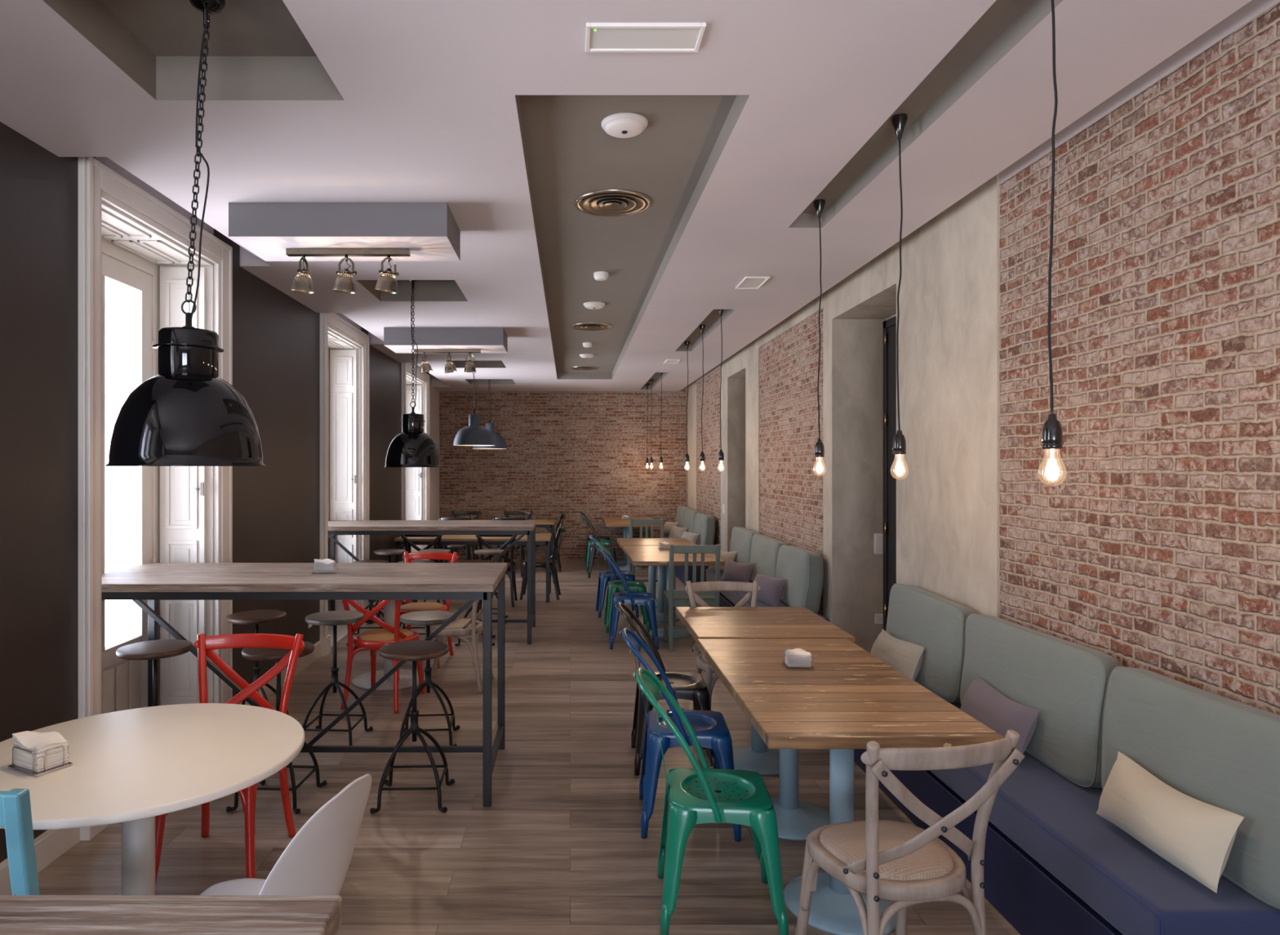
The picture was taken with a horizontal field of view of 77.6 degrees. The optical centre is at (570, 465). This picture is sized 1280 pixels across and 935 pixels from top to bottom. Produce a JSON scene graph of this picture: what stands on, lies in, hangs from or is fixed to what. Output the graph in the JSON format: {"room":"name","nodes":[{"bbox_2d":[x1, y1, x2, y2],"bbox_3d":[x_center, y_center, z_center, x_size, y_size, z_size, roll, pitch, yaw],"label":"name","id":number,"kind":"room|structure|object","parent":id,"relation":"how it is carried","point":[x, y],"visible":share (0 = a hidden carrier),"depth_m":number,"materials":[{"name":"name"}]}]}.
{"room":"cafe","nodes":[
{"label":"cafe","id":0,"kind":"room"},
{"bbox_2d":[0,121,439,862],"bbox_3d":[-2.395,0.050,5.200,0.450,3.200,18.000,0,0,0],"label":"wall","id":1,"kind":"structure","parent":0,"point":[276,337],"depth_m":3.40,"materials":[{"name":"brown paint"}]},
{"bbox_2d":[0,826,79,894],"bbox_3d":[-2.163,1.580,2.510,0.014,0.140,1.952,0,0,0],"label":"baseboard","id":2,"kind":"structure","parent":1,"relation":"attached to","point":[51,844],"depth_m":3.27,"materials":[{"name":"white paint"}]},
{"bbox_2d":[78,156,232,839],"bbox_3d":[-2.367,0.140,4.230,0.506,3.020,1.492,0,0,0],"label":"window","id":3,"kind":"structure","parent":1,"relation":"in","point":[132,286],"depth_m":4.49,"materials":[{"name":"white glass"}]},
{"bbox_2d":[160,266,206,705],"bbox_3d":[-2.340,0.216,4.783,0.270,2.827,0.038,0,0,0],"label":"shutter","id":4,"kind":"object","parent":3,"relation":"attached to","point":[183,489],"depth_m":4.77,"materials":[{"name":"wood"}]},
{"bbox_2d":[239,640,320,705],"bbox_3d":[-2.163,1.580,5.915,0.014,0.140,1.882,0,0,0],"label":"baseboard","id":5,"kind":"structure","parent":1,"relation":"attached to","point":[303,662],"depth_m":6.30,"materials":[{"name":"white paint"}]},
{"bbox_2d":[319,312,369,656],"bbox_3d":[-2.367,0.140,7.610,0.506,3.020,1.512,0,0,0],"label":"window","id":6,"kind":"structure","parent":1,"relation":"in","point":[344,366],"depth_m":8.16,"materials":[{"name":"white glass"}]},
{"bbox_2d":[329,349,356,623],"bbox_3d":[-2.340,0.216,8.173,0.270,2.827,0.038,0,0,0],"label":"shutter","id":7,"kind":"object","parent":6,"relation":"attached to","point":[343,362],"depth_m":8.16,"materials":[{"name":"wood"}]},
{"bbox_2d":[401,362,429,560],"bbox_3d":[-2.367,0.140,11.065,0.506,3.020,1.782,0,0,0],"label":"window","id":8,"kind":"structure","parent":1,"relation":"in","point":[415,480],"depth_m":11.75,"materials":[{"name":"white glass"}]},
{"bbox_2d":[406,385,422,559],"bbox_3d":[-2.340,0.216,11.763,0.270,2.827,0.038,0,0,0],"label":"shutter","id":9,"kind":"object","parent":8,"relation":"attached to","point":[414,474],"depth_m":11.76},
{"bbox_2d":[9,559,1020,934],"bbox_3d":[0.000,1.700,5.100,5.500,0.100,18.200,0,0,0],"label":"floor","id":10,"kind":"structure","parent":0,"point":[559,848],"depth_m":3.72,"materials":[{"name":"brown wood"}]},
{"bbox_2d":[0,788,39,894],"bbox_3d":[-1.378,1.171,1.917,0.430,0.957,0.495,0,0,0],"label":"slat chair","id":11,"kind":"object","parent":10,"relation":"on","point":[15,813],"visible":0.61,"depth_m":1.69,"materials":[{"name":"blue paint"}]},
{"bbox_2d":[0,702,305,894],"bbox_3d":[-1.368,1.275,2.510,1.000,0.750,1.000,0,0,0],"label":"round table","id":12,"kind":"object","parent":10,"relation":"on","point":[131,767],"visible":0.9,"depth_m":2.46,"materials":[{"name":"white laminate"}]},
{"bbox_2d":[8,743,72,776],"bbox_3d":[-1.585,0.865,2.370,0.148,0.068,0.105,0,0,28],"label":"napkin holder","id":13,"kind":"object","parent":12,"relation":"on","point":[12,766],"visible":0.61,"depth_m":2.33,"materials":[{"name":"metal"}]},
{"bbox_2d":[12,730,68,772],"bbox_3d":[-1.585,0.845,2.370,0.132,0.093,0.091,0,0,28],"label":"napkin stack","id":14,"kind":"object","parent":13,"relation":"in","point":[37,742],"visible":0.98,"depth_m":2.34,"materials":[{"name":"white paper"}]},
{"bbox_2d":[8,761,72,776],"bbox_3d":[-1.585,0.896,2.370,0.148,0.006,0.105,0,0,28],"label":"tray","id":15,"kind":"object","parent":12,"relation":"on","point":[14,766],"depth_m":2.33,"materials":[{"name":"metal"}]},
{"bbox_2d":[115,639,192,706],"bbox_3d":[-2.070,1.274,3.950,0.366,0.748,0.366,0,0,-6],"label":"bar stool","id":16,"kind":"object","parent":10,"relation":"on","point":[153,650],"visible":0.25,"depth_m":3.91,"materials":[{"name":"wood"}]},
{"bbox_2d":[0,894,342,934],"bbox_3d":[-1.387,1.110,0.637,2.167,1.080,0.835,0,0,0],"label":"bar table","id":17,"kind":"object","parent":10,"relation":"on","point":[20,914],"visible":1,"depth_m":1.00,"materials":[{"name":"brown wood"}]},
{"bbox_2d":[155,633,305,886],"bbox_3d":[-1.435,1.202,3.335,0.494,0.903,0.551,0,0,0],"label":"chair","id":18,"kind":"object","parent":10,"relation":"on","point":[205,645],"visible":0.46,"depth_m":3.52,"materials":[{"name":"red paint"}]},
{"bbox_2d":[226,608,288,715],"bbox_3d":[-1.900,1.274,4.800,0.366,0.748,0.366,0,0,-3],"label":"bar stool","id":19,"kind":"object","parent":10,"relation":"on","point":[255,617],"visible":0.32,"depth_m":4.77,"materials":[{"name":"wood"}]},
{"bbox_2d":[226,640,327,813],"bbox_3d":[-1.447,1.274,3.930,0.366,0.748,0.366,0,0,4],"label":"bar stool","id":20,"kind":"object","parent":10,"relation":"on","point":[261,654],"visible":0.55,"depth_m":3.84,"materials":[{"name":"black metal"}]},
{"bbox_2d":[200,773,371,894],"bbox_3d":[-0.817,1.214,2.022,0.598,0.877,0.464,0,0,16],"label":"shell chair","id":21,"kind":"object","parent":10,"relation":"on","point":[317,860],"visible":0.62,"depth_m":1.93,"materials":[{"name":"white plastic"}]},
{"bbox_2d":[101,562,506,806],"bbox_3d":[-1.420,1.110,4.240,2.100,1.080,0.840,0,0,0],"label":"bar table","id":22,"kind":"object","parent":10,"relation":"on","point":[153,582],"visible":0.61,"depth_m":4.03,"materials":[{"name":"grey wood"}]},
{"bbox_2d":[311,570,337,573],"bbox_3d":[-1.305,0.538,4.220,0.120,0.062,0.103,0,0,-8],"label":"napkin holder","id":23,"kind":"object","parent":22,"relation":"on","point":[334,571],"visible":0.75,"depth_m":4.20,"materials":[{"name":"grey metal"}]},
{"bbox_2d":[313,558,336,572],"bbox_3d":[-1.306,0.527,4.220,0.102,0.070,0.085,0,0,-8],"label":"napkin stack","id":24,"kind":"object","parent":23,"relation":"in","point":[326,565],"visible":1,"depth_m":4.18,"materials":[{"name":"white paper"}]},
{"bbox_2d":[302,610,373,745],"bbox_3d":[-1.417,1.274,4.770,0.366,0.748,0.366,0,0,3],"label":"bar stool","id":25,"kind":"object","parent":10,"relation":"on","point":[335,618],"visible":0.84,"depth_m":4.75,"materials":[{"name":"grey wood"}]},
{"bbox_2d":[346,560,389,645],"bbox_3d":[-1.870,1.274,7.420,0.366,0.748,0.366,0,0,-3],"label":"bar stool","id":26,"kind":"object","parent":10,"relation":"on","point":[370,605],"visible":0.27,"depth_m":7.44,"materials":[{"name":"black metal"}]},
{"bbox_2d":[340,600,425,712],"bbox_3d":[-1.309,1.202,5.526,0.494,0.903,0.551,0,0,12],"label":"chair","id":27,"kind":"object","parent":10,"relation":"on","point":[374,639],"visible":0.59,"depth_m":5.39,"materials":[{"name":"red paint"}]},
{"bbox_2d":[368,548,405,623],"bbox_3d":[-1.920,1.274,8.420,0.366,0.748,0.366,0,0,0],"label":"bar stool","id":28,"kind":"object","parent":10,"relation":"on","point":[389,552],"visible":0.29,"depth_m":8.32,"materials":[{"name":"black metal"}]},
{"bbox_2d":[351,600,425,689],"bbox_3d":[-1.390,1.275,6.110,1.000,0.750,1.000,0,0,0],"label":"round table","id":29,"kind":"object","parent":10,"relation":"on","point":[363,680],"visible":0.18,"depth_m":6.07,"materials":[{"name":"white laminate"}]},
{"bbox_2d":[369,640,454,813],"bbox_3d":[-0.773,1.274,3.930,0.366,0.748,0.366,0,0,-2],"label":"bar stool","id":30,"kind":"object","parent":10,"relation":"on","point":[413,651],"visible":1,"depth_m":3.90,"materials":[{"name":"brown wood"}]},
{"bbox_2d":[400,534,442,603],"bbox_3d":[-1.730,1.202,9.455,0.494,0.903,0.551,0,0,0],"label":"chair","id":31,"kind":"object","parent":10,"relation":"on","point":[438,537],"visible":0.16,"depth_m":9.22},
{"bbox_2d":[400,551,457,668],"bbox_3d":[-1.245,1.202,6.724,0.494,0.903,0.551,0,0,6],"label":"chair","id":32,"kind":"object","parent":10,"relation":"on","point":[410,606],"visible":0.4,"depth_m":6.87,"materials":[{"name":"red paint"}]},
{"bbox_2d":[399,610,460,745],"bbox_3d":[-0.855,1.274,4.770,0.366,0.748,0.366,0,0,-5],"label":"bar stool","id":33,"kind":"object","parent":10,"relation":"on","point":[428,618],"visible":0.82,"depth_m":4.74,"materials":[{"name":"black metal"}]},
{"bbox_2d":[328,520,536,644],"bbox_3d":[-1.407,1.105,7.735,2.125,1.090,0.850,0,0,0],"label":"bar table","id":34,"kind":"object","parent":10,"relation":"on","point":[522,527],"visible":0.62,"depth_m":7.32,"materials":[{"name":"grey wood"}]},
{"bbox_2d":[438,515,471,562],"bbox_3d":[-1.718,1.202,11.975,0.494,0.903,0.551,0,0,-2],"label":"chair","id":35,"kind":"object","parent":10,"relation":"on","point":[468,554],"visible":0.46,"depth_m":11.82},
{"bbox_2d":[417,600,493,693],"bbox_3d":[-0.826,1.202,5.965,0.551,0.903,0.494,0,0,6],"label":"chair","id":36,"kind":"object","parent":10,"relation":"on","point":[460,627],"visible":0.39,"depth_m":5.78,"materials":[{"name":"brown wood"}]},
{"bbox_2d":[451,510,481,562],"bbox_3d":[-1.740,1.202,13.095,0.494,0.903,0.551,0,0,0],"label":"chair","id":37,"kind":"object","parent":10,"relation":"on","point":[455,513],"visible":0.33,"depth_m":13.30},
{"bbox_2d":[394,533,551,602],"bbox_3d":[-1.180,1.265,9.925,1.880,0.770,0.750,0,0,0],"label":"dining table","id":38,"kind":"object","parent":10,"relation":"on","point":[541,539],"visible":0.71,"depth_m":9.56,"materials":[{"name":"brown wood"}]},
{"bbox_2d":[474,548,507,623],"bbox_3d":[-0.850,1.274,8.420,0.366,0.748,0.366,0,0,-2],"label":"bar stool","id":39,"kind":"object","parent":10,"relation":"on","point":[490,552],"visible":0.29,"depth_m":8.33,"materials":[{"name":"black metal"}]},
{"bbox_2d":[433,520,555,571],"bbox_3d":[-1.185,1.265,12.575,1.870,0.770,0.650,0,0,0],"label":"dining table","id":40,"kind":"object","parent":10,"relation":"on","point":[540,523],"visible":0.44,"depth_m":12.26,"materials":[{"name":"brown wood"}]},
{"bbox_2d":[475,534,517,606],"bbox_3d":[-0.860,1.202,9.455,0.494,0.903,0.551,0,0,0],"label":"chair","id":41,"kind":"object","parent":10,"relation":"on","point":[511,565],"visible":0.52,"depth_m":9.28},
{"bbox_2d":[492,515,525,577],"bbox_3d":[-0.902,1.202,11.975,0.494,0.903,0.551,0,0,2],"label":"chair","id":42,"kind":"object","parent":10,"relation":"on","point":[522,553],"visible":0.41,"depth_m":11.81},
{"bbox_2d":[520,524,564,599],"bbox_3d":[-0.340,1.202,9.948,0.551,0.903,0.494,0,0,2],"label":"chair","id":43,"kind":"object","parent":10,"relation":"on","point":[540,562],"visible":0.78,"depth_m":9.77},
{"bbox_2d":[582,517,617,577],"bbox_3d":[0.436,1.212,11.850,0.539,0.877,0.441,0,0,0],"label":"metal chair","id":44,"kind":"object","parent":10,"relation":"on","point":[611,548],"visible":0.67,"depth_m":11.66,"materials":[{"name":"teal metal"}]},
{"bbox_2d":[588,534,638,617],"bbox_3d":[0.471,1.212,8.828,0.539,0.877,0.441,0,0,-2],"label":"metal chair","id":45,"kind":"object","parent":10,"relation":"on","point":[628,575],"visible":0.75,"depth_m":8.65,"materials":[{"name":"blue metal"}]},
{"bbox_2d":[595,541,650,632],"bbox_3d":[0.526,1.212,8.060,0.539,0.877,0.441,0,0,0],"label":"metal chair","id":46,"kind":"object","parent":10,"relation":"on","point":[617,585],"visible":0.71,"depth_m":7.88,"materials":[{"name":"green metal"}]},
{"bbox_2d":[599,548,658,649],"bbox_3d":[0.536,1.212,7.332,0.539,0.877,0.441,0,0,2],"label":"metal chair","id":47,"kind":"object","parent":10,"relation":"on","point":[646,598],"visible":0.99,"depth_m":7.15,"materials":[{"name":"blue metal"}]},
{"bbox_2d":[602,516,660,570],"bbox_3d":[0.980,1.275,13.050,0.840,0.750,1.700,0,0,0],"label":"dining table","id":48,"kind":"object","parent":10,"relation":"on","point":[608,521],"visible":0.66,"depth_m":12.68,"materials":[{"name":"brown wood"}]},
{"bbox_2d":[629,518,666,590],"bbox_3d":[1.010,1.175,10.263,0.450,0.950,0.495,0,0,0],"label":"slat chair","id":49,"kind":"object","parent":10,"relation":"on","point":[632,568],"visible":0.41,"depth_m":10.46,"materials":[{"name":"grey paint"}]},
{"bbox_2d":[616,537,696,607],"bbox_3d":[1.010,1.275,9.425,0.860,0.750,0.910,0,0,0],"label":"dining table","id":50,"kind":"object","parent":10,"relation":"on","point":[621,541],"visible":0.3,"depth_m":9.41,"materials":[{"name":"brown wood"}]},
{"bbox_2d":[614,602,715,775],"bbox_3d":[0.521,1.212,4.432,0.539,0.877,0.441,0,0,2],"label":"metal chair","id":51,"kind":"object","parent":10,"relation":"on","point":[691,686],"visible":0.62,"depth_m":4.26,"materials":[{"name":"black metal"}]},
{"bbox_2d":[622,545,724,637],"bbox_3d":[1.025,1.275,8.195,0.870,0.750,1.470,0,0,0],"label":"dining table","id":52,"kind":"object","parent":10,"relation":"on","point":[638,555],"visible":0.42,"depth_m":7.82,"materials":[{"name":"brown wood"}]},
{"bbox_2d":[618,627,741,841],"bbox_3d":[0.499,1.212,3.713,0.539,0.877,0.441,0,0,4],"label":"metal chair","id":53,"kind":"object","parent":10,"relation":"on","point":[710,727],"visible":0.74,"depth_m":3.54,"materials":[{"name":"blue metal"}]},
{"bbox_2d":[659,534,708,583],"bbox_3d":[1.808,1.424,12.405,0.455,0.452,3.110,0,0,0],"label":"bench","id":54,"kind":"object","parent":10,"relation":"on","point":[680,570],"visible":0.05,"depth_m":10.85,"materials":[{"name":"blue fabric"}]},
{"bbox_2d":[683,509,702,533],"bbox_3d":[1.920,0.943,12.418,0.197,0.505,1.027,0,0,-1],"label":"cushion","id":55,"kind":"object","parent":54,"relation":"on","point":[690,514],"visible":0.34,"depth_m":12.22,"materials":[{"name":"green fabric"}]},
{"bbox_2d":[693,512,715,545],"bbox_3d":[1.921,0.943,11.386,0.198,0.507,1.032,0,0,-1],"label":"cushion","id":56,"kind":"object","parent":54,"relation":"on","point":[704,523],"visible":0.71,"depth_m":10.94,"materials":[{"name":"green fabric"}]},
{"bbox_2d":[663,544,720,650],"bbox_3d":[1.110,1.175,7.267,0.450,0.950,0.495,0,0,0],"label":"slat chair","id":57,"kind":"object","parent":10,"relation":"on","point":[673,597],"visible":0.7,"depth_m":7.08,"materials":[{"name":"grey paint"}]},
{"bbox_2d":[632,666,788,934],"bbox_3d":[0.503,1.212,2.959,0.539,0.877,0.441,0,0,5],"label":"metal chair","id":58,"kind":"object","parent":10,"relation":"on","point":[695,795],"visible":1,"depth_m":2.79,"materials":[{"name":"green metal"}]},
{"bbox_2d":[684,580,759,709],"bbox_3d":[0.999,1.202,4.965,0.494,0.903,0.551,0,0,-1],"label":"chair","id":59,"kind":"object","parent":10,"relation":"on","point":[701,663],"visible":0.39,"depth_m":5.18,"materials":[{"name":"brown wood"}]},
{"bbox_2d":[675,606,854,775],"bbox_3d":[1.086,1.275,4.612,0.828,0.750,0.895,0,0,0],"label":"dining table","id":60,"kind":"object","parent":10,"relation":"on","point":[701,622],"visible":0.75,"depth_m":4.43,"materials":[{"name":"brown wood"}]},
{"bbox_2d":[706,568,829,621],"bbox_3d":[1.808,1.424,7.725,0.455,0.452,3.050,0,0,0],"label":"bench","id":61,"kind":"object","parent":10,"relation":"on","point":[726,598],"visible":0.22,"depth_m":7.78,"materials":[{"name":"blue fabric"}]},
{"bbox_2d":[707,550,737,572],"bbox_3d":[1.687,1.052,8.798,0.163,0.238,0.371,0,0,-29],"label":"throw pillow","id":62,"kind":"object","parent":61,"relation":"on","point":[725,556],"visible":0.41,"depth_m":8.69,"materials":[{"name":"grey fabric"}]},
{"bbox_2d":[721,559,755,582],"bbox_3d":[1.673,1.064,7.898,0.160,0.218,0.374,0,0,-36],"label":"throw pillow","id":63,"kind":"object","parent":61,"relation":"on","point":[734,571],"visible":0.85,"depth_m":7.82,"materials":[{"name":"grey fabric"}]},
{"bbox_2d":[729,526,761,563],"bbox_3d":[1.922,0.943,8.693,0.196,0.498,1.006,0,0,-1],"label":"cushion","id":64,"kind":"object","parent":61,"relation":"on","point":[741,537],"visible":0.48,"depth_m":8.52,"materials":[{"name":"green fabric"}]},
{"bbox_2d":[749,573,786,606],"bbox_3d":[1.690,1.065,6.800,0.157,0.230,0.373,0,0,-26],"label":"throw pillow","id":65,"kind":"object","parent":61,"relation":"on","point":[771,588],"visible":0.86,"depth_m":6.69,"materials":[{"name":"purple fabric"}]},
{"bbox_2d":[750,533,789,582],"bbox_3d":[1.922,0.943,7.668,0.197,0.499,1.025,0,0,-1],"label":"cushion","id":66,"kind":"object","parent":61,"relation":"on","point":[764,548],"visible":0.49,"depth_m":7.54,"materials":[{"name":"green fabric"}]},
{"bbox_2d":[775,544,823,613],"bbox_3d":[1.921,0.943,6.686,0.198,0.507,0.931,0,0,-1],"label":"cushion","id":67,"kind":"object","parent":61,"relation":"on","point":[802,569],"visible":0.8,"depth_m":6.36,"materials":[{"name":"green fabric"}]},
{"bbox_2d":[697,638,1004,934],"bbox_3d":[1.052,1.275,3.377,0.785,0.750,1.495,0,0,0],"label":"dining table","id":68,"kind":"object","parent":10,"relation":"on","point":[851,698],"visible":0.72,"depth_m":3.00,"materials":[{"name":"brown wood"}]},
{"bbox_2d":[782,661,814,668],"bbox_3d":[1.025,0.868,3.560,0.120,0.062,0.103,0,0,4],"label":"napkin holder","id":69,"kind":"object","parent":68,"relation":"on","point":[787,666],"visible":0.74,"depth_m":3.53,"materials":[{"name":"silver metal"}]},
{"bbox_2d":[784,648,811,666],"bbox_3d":[1.024,0.857,3.560,0.102,0.070,0.085,0,0,4],"label":"napkin stack","id":70,"kind":"object","parent":69,"relation":"in","point":[796,656],"visible":1,"depth_m":3.52,"materials":[{"name":"white paper"}]},
{"bbox_2d":[795,729,1025,934],"bbox_3d":[0.994,1.202,2.416,0.494,0.903,0.551,0,0,-12],"label":"chair","id":71,"kind":"object","parent":10,"relation":"on","point":[905,864],"visible":1,"depth_m":2.27,"materials":[{"name":"brown wood"}]},
{"bbox_2d":[853,699,1279,934],"bbox_3d":[1.808,1.424,3.500,0.455,0.452,2.760,0,0,0],"label":"bench","id":72,"kind":"object","parent":10,"relation":"on","point":[1055,865],"visible":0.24,"depth_m":2.60,"materials":[{"name":"blue fabric"}]},
{"bbox_2d":[871,628,924,679],"bbox_3d":[1.815,1.067,4.420,0.149,0.219,0.501,0,0,-4],"label":"throw pillow","id":73,"kind":"object","parent":72,"relation":"on","point":[906,657],"visible":0.7,"depth_m":4.28,"materials":[{"name":"grey fabric"}]},
{"bbox_2d":[885,582,975,702],"bbox_3d":[1.946,0.943,4.322,0.150,0.504,0.916,0,0,1],"label":"cushion","id":74,"kind":"object","parent":72,"relation":"on","point":[934,622],"visible":0.74,"depth_m":4.13,"materials":[{"name":"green fabric"}]},
{"bbox_2d":[960,675,1039,753],"bbox_3d":[1.815,1.069,3.380,0.153,0.211,0.504,0,0,3],"label":"throw pillow","id":75,"kind":"object","parent":72,"relation":"on","point":[981,701],"visible":0.75,"depth_m":3.28,"materials":[{"name":"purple fabric"}]},
{"bbox_2d":[960,613,1121,787],"bbox_3d":[1.946,0.943,3.355,0.149,0.502,1.010,0,0,0],"label":"cushion","id":76,"kind":"object","parent":72,"relation":"on","point":[1065,680],"visible":0.73,"depth_m":3.12,"materials":[{"name":"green fabric"}]},
{"bbox_2d":[1095,751,1244,893],"bbox_3d":[1.807,1.067,2.420,0.152,0.210,0.504,0,0,4],"label":"throw pillow","id":77,"kind":"object","parent":72,"relation":"on","point":[1197,837],"visible":1,"depth_m":2.32,"materials":[{"name":"beige fabric"}]},
{"bbox_2d":[1101,666,1279,908],"bbox_3d":[1.946,0.942,2.448,0.153,0.497,0.794,0,0,-1],"label":"cushion","id":78,"kind":"object","parent":72,"relation":"on","point":[1215,749],"visible":0.72,"depth_m":2.35,"materials":[{"name":"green fabric"}]},
{"bbox_2d":[439,386,685,559],"bbox_3d":[0.000,0.050,14.100,5.500,3.200,0.200,0,0,0],"label":"wall","id":79,"kind":"structure","parent":0,"point":[569,453],"depth_m":14.00,"materials":[{"name":"brick"}]},
{"bbox_2d":[0,0,1252,391],"bbox_3d":[0.000,-1.510,5.100,6.000,0.400,18.400,0,0,0],"label":"ceiling","id":80,"kind":"structure","parent":0,"point":[494,111],"depth_m":3.06,"materials":[{"name":"white paint"}]},
{"bbox_2d":[105,0,266,466],"bbox_3d":[-1.180,-0.733,2.450,0.445,1.468,0.445,0,0,0],"label":"pendant lamp","id":81,"kind":"object","parent":80,"relation":"hanging from","point":[185,415],"visible":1,"depth_m":2.33,"materials":[{"name":"black metal"}]},
{"bbox_2d":[228,202,460,261],"bbox_3d":[-1.157,-1.225,4.178,1.087,0.170,0.475,0,0,0],"label":"ceiling panel","id":82,"kind":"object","parent":80,"relation":"attached to","point":[430,231],"depth_m":3.94,"materials":[{"name":"grey paint"}]},
{"bbox_2d":[285,248,410,293],"bbox_3d":[-1.167,-1.024,4.177,0.645,0.232,0.121,0,0,0],"label":"track light","id":83,"kind":"object","parent":82,"relation":"attached to","point":[345,283],"visible":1,"depth_m":4.15,"materials":[{"name":"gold metal"}]},
{"bbox_2d":[384,280,441,466],"bbox_3d":[-1.200,-0.728,6.050,0.432,1.478,0.432,0,0,0],"label":"pendant lamp","id":84,"kind":"object","parent":80,"relation":"hanging from","point":[411,447],"visible":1,"depth_m":5.93,"materials":[{"name":"black metal"}]},
{"bbox_2d":[383,327,507,353],"bbox_3d":[-1.198,-1.225,7.755,1.128,0.170,0.530,0,0,0],"label":"ceiling panel","id":85,"kind":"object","parent":80,"relation":"attached to","point":[398,340],"depth_m":7.49,"materials":[{"name":"grey paint"}]},
{"bbox_2d":[414,348,480,373],"bbox_3d":[-1.198,-1.023,7.754,0.646,0.235,0.128,0,0,0],"label":"track light","id":86,"kind":"object","parent":85,"relation":"attached to","point":[426,367],"visible":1,"depth_m":7.73,"materials":[{"name":"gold metal"}]},
{"bbox_2d":[453,363,495,445],"bbox_3d":[-1.235,-0.865,10.200,0.536,1.205,0.536,0,0,0],"label":"pendant lamp","id":87,"kind":"object","parent":80,"relation":"hanging from","point":[473,434],"visible":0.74,"depth_m":10.03,"materials":[{"name":"metal"}]},
{"bbox_2d":[472,379,506,448],"bbox_3d":[-1.250,-0.866,12.300,0.536,1.203,0.536,0,0,0],"label":"pendant lamp","id":88,"kind":"object","parent":80,"relation":"hanging from","point":[500,442],"visible":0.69,"depth_m":12.20,"materials":[{"name":"metal"}]},
{"bbox_2d":[571,322,611,330],"bbox_3d":[0.215,-1.402,8.000,0.410,0.014,0.410,0,0,0],"label":"ceiling vent","id":89,"kind":"object","parent":80,"relation":"in","point":[585,326],"visible":1,"depth_m":7.99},
{"bbox_2d":[573,189,650,216],"bbox_3d":[0.227,-1.402,4.245,0.410,0.014,0.410,0,0,0],"label":"ceiling vent","id":90,"kind":"object","parent":80,"relation":"in","point":[608,202],"visible":1,"depth_m":4.23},
{"bbox_2d":[601,112,648,137],"bbox_3d":[0.224,-1.390,3.260,0.192,0.040,0.192,0,0,0],"label":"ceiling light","id":91,"kind":"object","parent":80,"relation":"attached to","point":[623,125],"visible":1,"depth_m":3.21,"materials":[{"name":"white plastic"}]},
{"bbox_2d":[585,22,706,52],"bbox_3d":[0.225,-1.304,2.415,0.355,0.012,0.150,0,0,0],"label":"recessed light","id":92,"kind":"object","parent":80,"relation":"in","point":[600,37],"visible":1,"depth_m":2.40,"materials":[{"name":"white plastic"}]},
{"bbox_2d":[698,324,706,471],"bbox_3d":[1.310,-0.667,7.840,0.067,1.446,0.067,0,0,0],"label":"pendant","id":93,"kind":"object","parent":80,"relation":"hanging from","point":[702,458],"visible":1,"depth_m":7.83,"materials":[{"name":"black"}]},
{"bbox_2d":[717,309,724,471],"bbox_3d":[1.310,-0.667,6.870,0.067,1.446,0.067,0,0,0],"label":"pendant","id":94,"kind":"object","parent":80,"relation":"hanging from","point":[721,455],"visible":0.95,"depth_m":6.87,"materials":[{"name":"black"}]},
{"bbox_2d":[735,276,770,288],"bbox_3d":[1.300,-1.304,5.650,0.170,0.012,0.340,0,0,0],"label":"recessed light","id":95,"kind":"object","parent":80,"relation":"in","point":[748,282],"visible":1,"depth_m":5.65,"materials":[{"name":"white plastic"}]},
{"bbox_2d":[813,199,826,475],"bbox_3d":[1.310,-0.667,4.160,0.067,1.446,0.067,0,0,0],"label":"pendant","id":96,"kind":"object","parent":80,"relation":"hanging from","point":[819,204],"visible":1,"depth_m":4.16,"materials":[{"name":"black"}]},
{"bbox_2d":[814,438,824,457],"bbox_3d":[1.310,-0.094,4.160,0.049,0.096,0.049,0,0,0],"label":"socket","id":97,"kind":"object","parent":96,"relation":"attached to","point":[819,447],"depth_m":4.14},
{"bbox_2d":[890,113,908,479],"bbox_3d":[1.312,-0.667,3.155,0.067,1.446,0.067,0,0,0],"label":"pendant","id":98,"kind":"object","parent":80,"relation":"hanging from","point":[899,121],"visible":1,"depth_m":3.15,"materials":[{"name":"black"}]},
{"bbox_2d":[893,430,906,453],"bbox_3d":[1.312,-0.094,3.155,0.049,0.096,0.049,0,0,0],"label":"socket","id":99,"kind":"object","parent":98,"relation":"attached to","point":[899,441],"depth_m":3.14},
{"bbox_2d":[1038,0,1066,485],"bbox_3d":[1.315,-0.667,2.160,0.067,1.446,0.067,0,0,0],"label":"pendant","id":100,"kind":"object","parent":80,"relation":"hanging from","point":[1052,432],"visible":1,"depth_m":2.16,"materials":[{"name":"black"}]},
{"bbox_2d":[1041,413,1062,448],"bbox_3d":[1.315,-0.094,2.160,0.049,0.096,0.049,0,0,0],"label":"socket","id":101,"kind":"object","parent":100,"relation":"attached to","point":[1052,432],"depth_m":2.14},
{"bbox_2d":[685,0,1279,715],"bbox_3d":[2.394,0.050,5.150,0.712,3.200,17.900,0,0,0],"label":"wall","id":102,"kind":"structure","parent":0,"point":[1157,549],"depth_m":3.20,"materials":[{"name":"brick"}]},
{"bbox_2d":[874,533,883,553],"bbox_3d":[2.400,0.605,6.154,0.075,0.160,0.013,0,0,0],"label":"light switch","id":103,"kind":"object","parent":102,"relation":"attached to","point":[878,537],"visible":0.82,"depth_m":6.15,"materials":[{"name":"white plastic"}]},
{"bbox_2d":[883,315,896,631],"bbox_3d":[2.423,0.270,5.550,0.052,2.760,1.100,0,0,0],"label":"door","id":104,"kind":"structure","parent":102,"relation":"in","point":[889,325],"depth_m":6.02,"materials":[{"name":"black paint"}]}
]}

